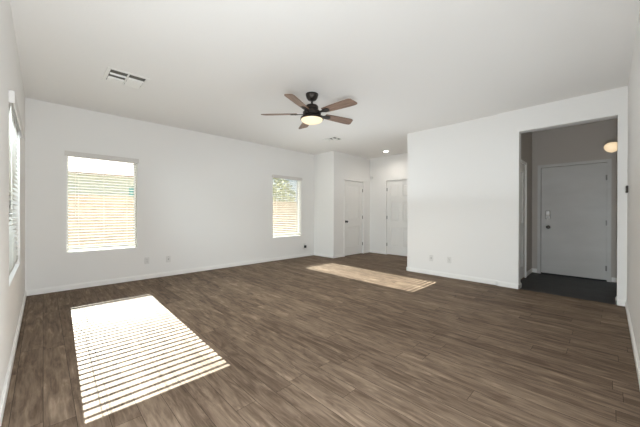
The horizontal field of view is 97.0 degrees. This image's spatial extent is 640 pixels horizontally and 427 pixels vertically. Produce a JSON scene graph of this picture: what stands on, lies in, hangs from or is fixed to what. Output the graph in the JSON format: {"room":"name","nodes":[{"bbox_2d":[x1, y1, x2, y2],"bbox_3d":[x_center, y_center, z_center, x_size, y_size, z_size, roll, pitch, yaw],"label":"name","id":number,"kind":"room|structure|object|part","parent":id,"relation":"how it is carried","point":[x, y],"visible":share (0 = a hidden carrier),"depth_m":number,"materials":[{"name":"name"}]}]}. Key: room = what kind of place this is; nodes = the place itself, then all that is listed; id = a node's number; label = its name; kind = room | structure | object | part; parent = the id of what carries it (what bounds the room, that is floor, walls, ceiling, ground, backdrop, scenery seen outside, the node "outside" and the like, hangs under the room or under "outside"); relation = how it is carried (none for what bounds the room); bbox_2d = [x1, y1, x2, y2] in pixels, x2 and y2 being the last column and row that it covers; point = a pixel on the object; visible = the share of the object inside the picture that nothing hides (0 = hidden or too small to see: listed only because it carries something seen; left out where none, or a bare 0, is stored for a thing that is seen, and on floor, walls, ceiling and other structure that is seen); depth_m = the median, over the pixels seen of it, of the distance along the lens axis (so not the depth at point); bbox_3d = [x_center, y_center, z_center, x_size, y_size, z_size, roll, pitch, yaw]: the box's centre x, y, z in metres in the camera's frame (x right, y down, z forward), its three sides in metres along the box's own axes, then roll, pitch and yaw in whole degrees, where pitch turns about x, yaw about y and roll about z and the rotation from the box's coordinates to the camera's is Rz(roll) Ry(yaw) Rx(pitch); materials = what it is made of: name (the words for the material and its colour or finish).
{"room":"empty living room","nodes":[
{"label":"empty living room","id":0,"kind":"room"},
{"bbox_2d":[0,0,24,398],"bbox_3d":[-2.052,-0.218,1.735,0.150,2.757,5.974,0,0,-44],"label":"wall","id":1,"kind":"structure","parent":0,"point":[12,286],"depth_m":2.04,"materials":[{"name":"white paint"}]},
{"bbox_2d":[0,290,26,426],"bbox_3d":[-2.048,1.116,1.850,0.014,0.075,5.824,0,0,-44],"label":"baseboard","id":2,"kind":"structure","parent":1,"relation":"attached to","point":[12,356],"depth_m":2.04,"materials":[{"name":"white paint"}]},
{"bbox_2d":[9,90,23,274],"bbox_3d":[-2.748,-0.203,2.529,0.093,1.384,1.380,0,0,-44],"label":"window blind","id":3,"kind":"object","parent":1,"relation":"attached to","point":[13,132],"visible":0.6,"depth_m":2.57,"materials":[{"name":"grey plastic"}]},
{"bbox_3d":[-2.761,-0.850,2.513,0.048,0.043,1.316,0,0,-44],"label":"head rail","id":4,"kind":"part","parent":3,"relation":"part of","materials":[{"name":"grey plastic"}]},
{"bbox_3d":[-2.763,0.480,2.517,0.048,0.018,1.316,0,0,-44],"label":"rail","id":5,"kind":"part","parent":3,"relation":"part of","materials":[{"name":"grey plastic"}]},
{"bbox_3d":[-3.113,-0.176,2.911,0.001,1.308,0.002,0,0,-44],"label":"ladder cord","id":6,"kind":"part","parent":3,"relation":"part of","materials":[{"name":"white plastic"}]},
{"bbox_2d":[25,98,313,295],"bbox_3d":[-2.231,-0.231,5.846,5.647,2.757,0.150,0,0,-44],"label":"wall","id":7,"kind":"structure","parent":0,"point":[203,199],"depth_m":5.14,"materials":[{"name":"white paint"}]},
{"bbox_2d":[66,155,135,251],"bbox_3d":[-3.544,-0.167,4.623,0.906,1.488,0.050,0,0,-44],"label":"window","id":8,"kind":"structure","parent":7,"relation":"in","point":[66,155],"depth_m":4.48,"materials":[{"name":"white plastic"}]},
{"bbox_2d":[65,151,138,249],"bbox_3d":[-3.473,-0.196,4.551,0.946,1.474,0.087,0,0,-44],"label":"window blind","id":9,"kind":"object","parent":8,"relation":"attached to","point":[68,153],"visible":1,"depth_m":4.51,"materials":[{"name":"grey plastic"}]},
{"bbox_3d":[-3.725,-0.167,4.364,0.002,1.398,0.001,0,0,-44],"label":"ladder cord","id":10,"kind":"part","parent":9,"relation":"part of","materials":[{"name":"white fabric"}]},
{"bbox_3d":[-3.484,-0.887,4.561,0.882,0.043,0.048,0,0,-44],"label":"head rail","id":11,"kind":"part","parent":9,"relation":"part of","materials":[{"name":"grey plastic"}]},
{"bbox_3d":[-3.486,0.532,4.565,0.882,0.018,0.048,0,0,-44],"label":"rail","id":12,"kind":"part","parent":9,"relation":"part of","materials":[{"name":"grey plastic"}]},
{"bbox_2d":[166,256,170,261],"bbox_3d":[-2.780,0.837,5.196,0.074,0.116,0.017,0,0,-44],"label":"cable jack","id":13,"kind":"object","parent":7,"relation":"attached to","point":[168,258],"visible":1,"depth_m":5.20,"materials":[{"name":"white plastic"}]},
{"bbox_2d":[26,250,369,295],"bbox_3d":[-1.305,1.104,6.132,7.069,0.075,0.745,0,0,-44],"label":"baseboard","id":14,"kind":"structure","parent":7,"relation":"attached to","point":[154,275],"depth_m":5.09,"materials":[{"name":"white paint"}]},
{"bbox_2d":[273,178,298,236],"bbox_3d":[-0.901,-0.170,7.211,0.900,1.488,0.050,0,0,-44],"label":"window","id":15,"kind":"structure","parent":7,"relation":"in","point":[278,178],"depth_m":7.50,"materials":[{"name":"white plastic"}]},
{"bbox_2d":[272,174,301,235],"bbox_3d":[-0.831,-0.199,7.139,0.940,1.474,0.087,0,0,-44],"label":"window blind","id":16,"kind":"object","parent":15,"relation":"attached to","point":[280,177],"visible":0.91,"depth_m":7.13,"materials":[{"name":"grey plastic"}]},
{"bbox_2d":[1,252,639,426],"bbox_3d":[0.673,1.232,4.459,8.000,0.150,6.220,0,0,-44],"label":"floor","id":17,"kind":"structure","parent":0,"point":[307,341],"depth_m":2.37,"materials":[{"name":"brown wood"}]},
{"bbox_2d":[10,0,639,158],"bbox_3d":[0.651,-1.675,4.479,8.000,0.150,6.300,0,0,-44],"label":"ceiling","id":18,"kind":"structure","parent":0,"point":[214,67],"depth_m":2.95,"materials":[{"name":"white paint"}]},
{"bbox_2d":[102,67,149,89],"bbox_3d":[-2.311,-1.592,3.370,0.410,0.025,0.420,0,0,-44],"label":"ceiling vent","id":19,"kind":"object","parent":18,"relation":"in","point":[113,75],"visible":1,"depth_m":3.35,"materials":[{"name":"white metal"}]},
{"bbox_2d":[261,92,356,128],"bbox_3d":[-0.066,-1.400,3.788,1.301,0.398,1.292,0,0,-44],"label":"ceiling fan","id":20,"kind":"object","parent":18,"relation":"hanging from","point":[311,114],"visible":1,"depth_m":3.70,"materials":[{"name":"brown metal"}]},
{"bbox_3d":[-0.549,-1.338,3.822,0.485,0.040,0.145,0,0,4],"label":"blade","id":21,"kind":"part","parent":20,"relation":"part of","materials":[{"name":"brown wood"}]},
{"bbox_3d":[-0.274,-1.336,3.382,0.145,0.040,0.485,0,0,22],"label":"blade","id":22,"kind":"part","parent":20,"relation":"part of","materials":[{"name":"brown wood"}]},
{"bbox_3d":[-0.215,-1.339,4.221,0.145,0.040,0.485,0,0,-14],"label":"blade","id":23,"kind":"part","parent":20,"relation":"part of","materials":[{"name":"brown wood"}]},
{"bbox_3d":[-0.108,-1.231,3.792,0.290,0.060,0.290,0,0,-44],"label":"lamp shade","id":24,"kind":"part","parent":20,"relation":"part of","materials":[{"name":"white glass"}]},
{"bbox_3d":[0.267,-1.337,4.026,0.485,0.040,0.145,0,0,-32],"label":"blade","id":25,"kind":"part","parent":20,"relation":"part of","materials":[{"name":"brown wood"}]},
{"bbox_3d":[0.231,-1.336,3.507,0.485,0.040,0.145,0,0,40],"label":"blade","id":26,"kind":"part","parent":20,"relation":"part of","materials":[{"name":"brown wood"}]},
{"bbox_2d":[322,136,342,141],"bbox_3d":[0.286,-1.595,6.109,0.300,0.024,0.360,0,0,-44],"label":"ceiling vent","id":27,"kind":"object","parent":18,"relation":"in","point":[331,139],"visible":1,"depth_m":6.11,"materials":[{"name":"white metal"}]},
{"bbox_2d":[314,151,336,257],"bbox_3d":[0.085,-0.232,7.602,0.120,2.757,0.881,0,0,-44],"label":"wall","id":28,"kind":"structure","parent":0,"point":[325,164],"depth_m":7.45,"materials":[{"name":"white paint"}]},
{"bbox_2d":[337,151,369,253],"bbox_3d":[0.955,-0.231,7.922,1.572,2.757,0.120,0,0,-44],"label":"wall","id":29,"kind":"structure","parent":0,"point":[349,166],"depth_m":7.74,"materials":[{"name":"white paint"}]},
{"bbox_2d":[344,179,363,256],"bbox_3d":[0.934,0.110,7.839,0.875,2.075,0.122,0,0,-44],"label":"door","id":30,"kind":"structure","parent":29,"relation":"in","point":[353,190],"depth_m":7.85,"materials":[{"name":"white paint"}]},
{"bbox_2d":[370,153,406,253],"bbox_3d":[2.291,-0.228,7.596,0.120,2.757,2.214,0,0,-44],"label":"wall","id":31,"kind":"structure","parent":0,"point":[382,169],"depth_m":8.08,"materials":[{"name":"white paint"}]},
{"bbox_2d":[370,250,406,269],"bbox_3d":[1.608,1.107,7.018,1.668,0.075,2.094,0,0,-44],"label":"baseboard","id":32,"kind":"structure","parent":31,"relation":"attached to","point":[372,251],"depth_m":8.14,"materials":[{"name":"white paint"}]},
{"bbox_2d":[385,178,406,255],"bbox_3d":[2.173,0.105,7.651,0.122,2.090,0.910,0,0,-44],"label":"door","id":33,"kind":"structure","parent":31,"relation":"in","point":[396,217],"depth_m":7.75,"materials":[{"name":"white paint"}]},
{"bbox_2d":[406,115,497,284],"bbox_3d":[2.347,-0.221,5.165,0.134,2.757,1.608,0,0,-44],"label":"wall","id":34,"kind":"structure","parent":0,"point":[452,170],"depth_m":5.03,"materials":[{"name":"white paint"}]},
{"bbox_2d":[521,132,531,277],"bbox_3d":[3.591,-0.218,5.083,1.531,2.757,0.120,0,0,-44],"label":"wall","id":35,"kind":"structure","parent":0,"point":[526,138],"depth_m":5.33,"materials":[{"name":"beige paint"}]},
{"bbox_2d":[521,159,526,278],"bbox_3d":[3.428,0.121,4.882,0.830,2.080,0.093,0,0,-44],"label":"door","id":36,"kind":"structure","parent":35,"relation":"in","point":[522,161],"depth_m":5.08,"materials":[{"name":"white paint"}]},
{"bbox_2d":[527,268,616,281],"bbox_3d":[4.043,1.118,4.623,1.531,0.075,1.181,0,0,-44],"label":"baseboard","id":37,"kind":"structure","parent":35,"relation":"attached to","point":[531,270],"depth_m":5.35,"materials":[{"name":"white paint"}]},
{"bbox_2d":[498,86,627,305],"bbox_3d":[3.395,-0.215,4.082,0.150,2.757,1.405,0,0,-44],"label":"wall","id":38,"kind":"structure","parent":0,"point":[613,103],"depth_m":4.21,"materials":[{"name":"white paint"}]},
{"bbox_2d":[496,280,625,305],"bbox_3d":[3.383,1.119,4.086,0.164,0.075,1.419,0,0,-44],"label":"baseboard","id":39,"kind":"structure","parent":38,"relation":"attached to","point":[620,302],"depth_m":4.37,"materials":[{"name":"white paint"}]},
{"bbox_2d":[532,119,617,282],"bbox_3d":[4.618,-0.217,5.236,0.150,2.757,1.341,0,0,-44],"label":"wall","id":40,"kind":"structure","parent":0,"point":[583,142],"depth_m":5.11,"materials":[{"name":"beige paint"}]},
{"bbox_2d":[537,159,611,281],"bbox_3d":[4.602,0.116,5.166,0.122,2.092,1.002,0,0,-44],"label":"door","id":41,"kind":"structure","parent":40,"relation":"in","point":[574,202],"depth_m":5.14,"materials":[{"name":"paint"}]},
{"bbox_2d":[627,8,639,361],"bbox_3d":[2.617,-0.211,2.232,7.217,2.757,0.150,0,0,-44],"label":"wall","id":42,"kind":"structure","parent":0,"point":[633,166],"depth_m":2.55,"materials":[{"name":"white paint"}]},
{"bbox_2d":[625,300,639,387],"bbox_3d":[1.903,1.123,1.653,5.384,0.075,0.014,0,0,-44],"label":"baseboard","id":43,"kind":"structure","parent":42,"relation":"attached to","point":[637,363],"depth_m":2.38,"materials":[{"name":"white paint"}]},
{"bbox_3d":[4.473,-0.214,4.183,1.531,2.757,0.040,0,0,-44],"label":"wall","id":44,"kind":"structure","parent":0,"visible":0},
{"bbox_2d":[604,142,616,152],"bbox_3d":[4.346,-0.973,4.207,0.176,0.175,0.178,0,0,-44],"label":"wall sconce","id":45,"kind":"object","parent":44,"relation":"attached to","point":[611,147],"visible":0.72,"depth_m":4.17,"materials":[{"name":"white glass"}]},
{"label":"outside","id":46,"kind":"structure","parent":0,"visible":0},
{"bbox_3d":[-7.000,1.415,7.149,80.000,0.240,100.000,0,0,-44],"label":"ground","id":47,"kind":"structure","parent":46,"visible":0},
{"bbox_2d":[68,156,133,196],"bbox_3d":[-12.379,-0.882,13.067,9.000,4.300,7.000,0,0,-44],"label":"house","id":48,"kind":"structure","parent":47,"relation":"on","point":[70,163],"depth_m":12.08,"materials":[{"name":"paint"}]},
{"bbox_2d":[68,194,296,247],"bbox_3d":[-3.930,0.403,9.730,24.040,1.780,0.240,0,0,-44],"label":"wall","id":49,"kind":"structure","parent":47,"relation":"on","point":[276,211],"depth_m":7.79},
{"bbox_2d":[273,178,294,201],"bbox_3d":[-2.288,-0.225,13.178,2.495,3.020,2.473,0,0,-44],"label":"tree","id":50,"kind":"object","parent":47,"relation":"on","point":[280,185],"visible":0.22,"depth_m":12.99,"materials":[{"name":"green plant"}]}
]}

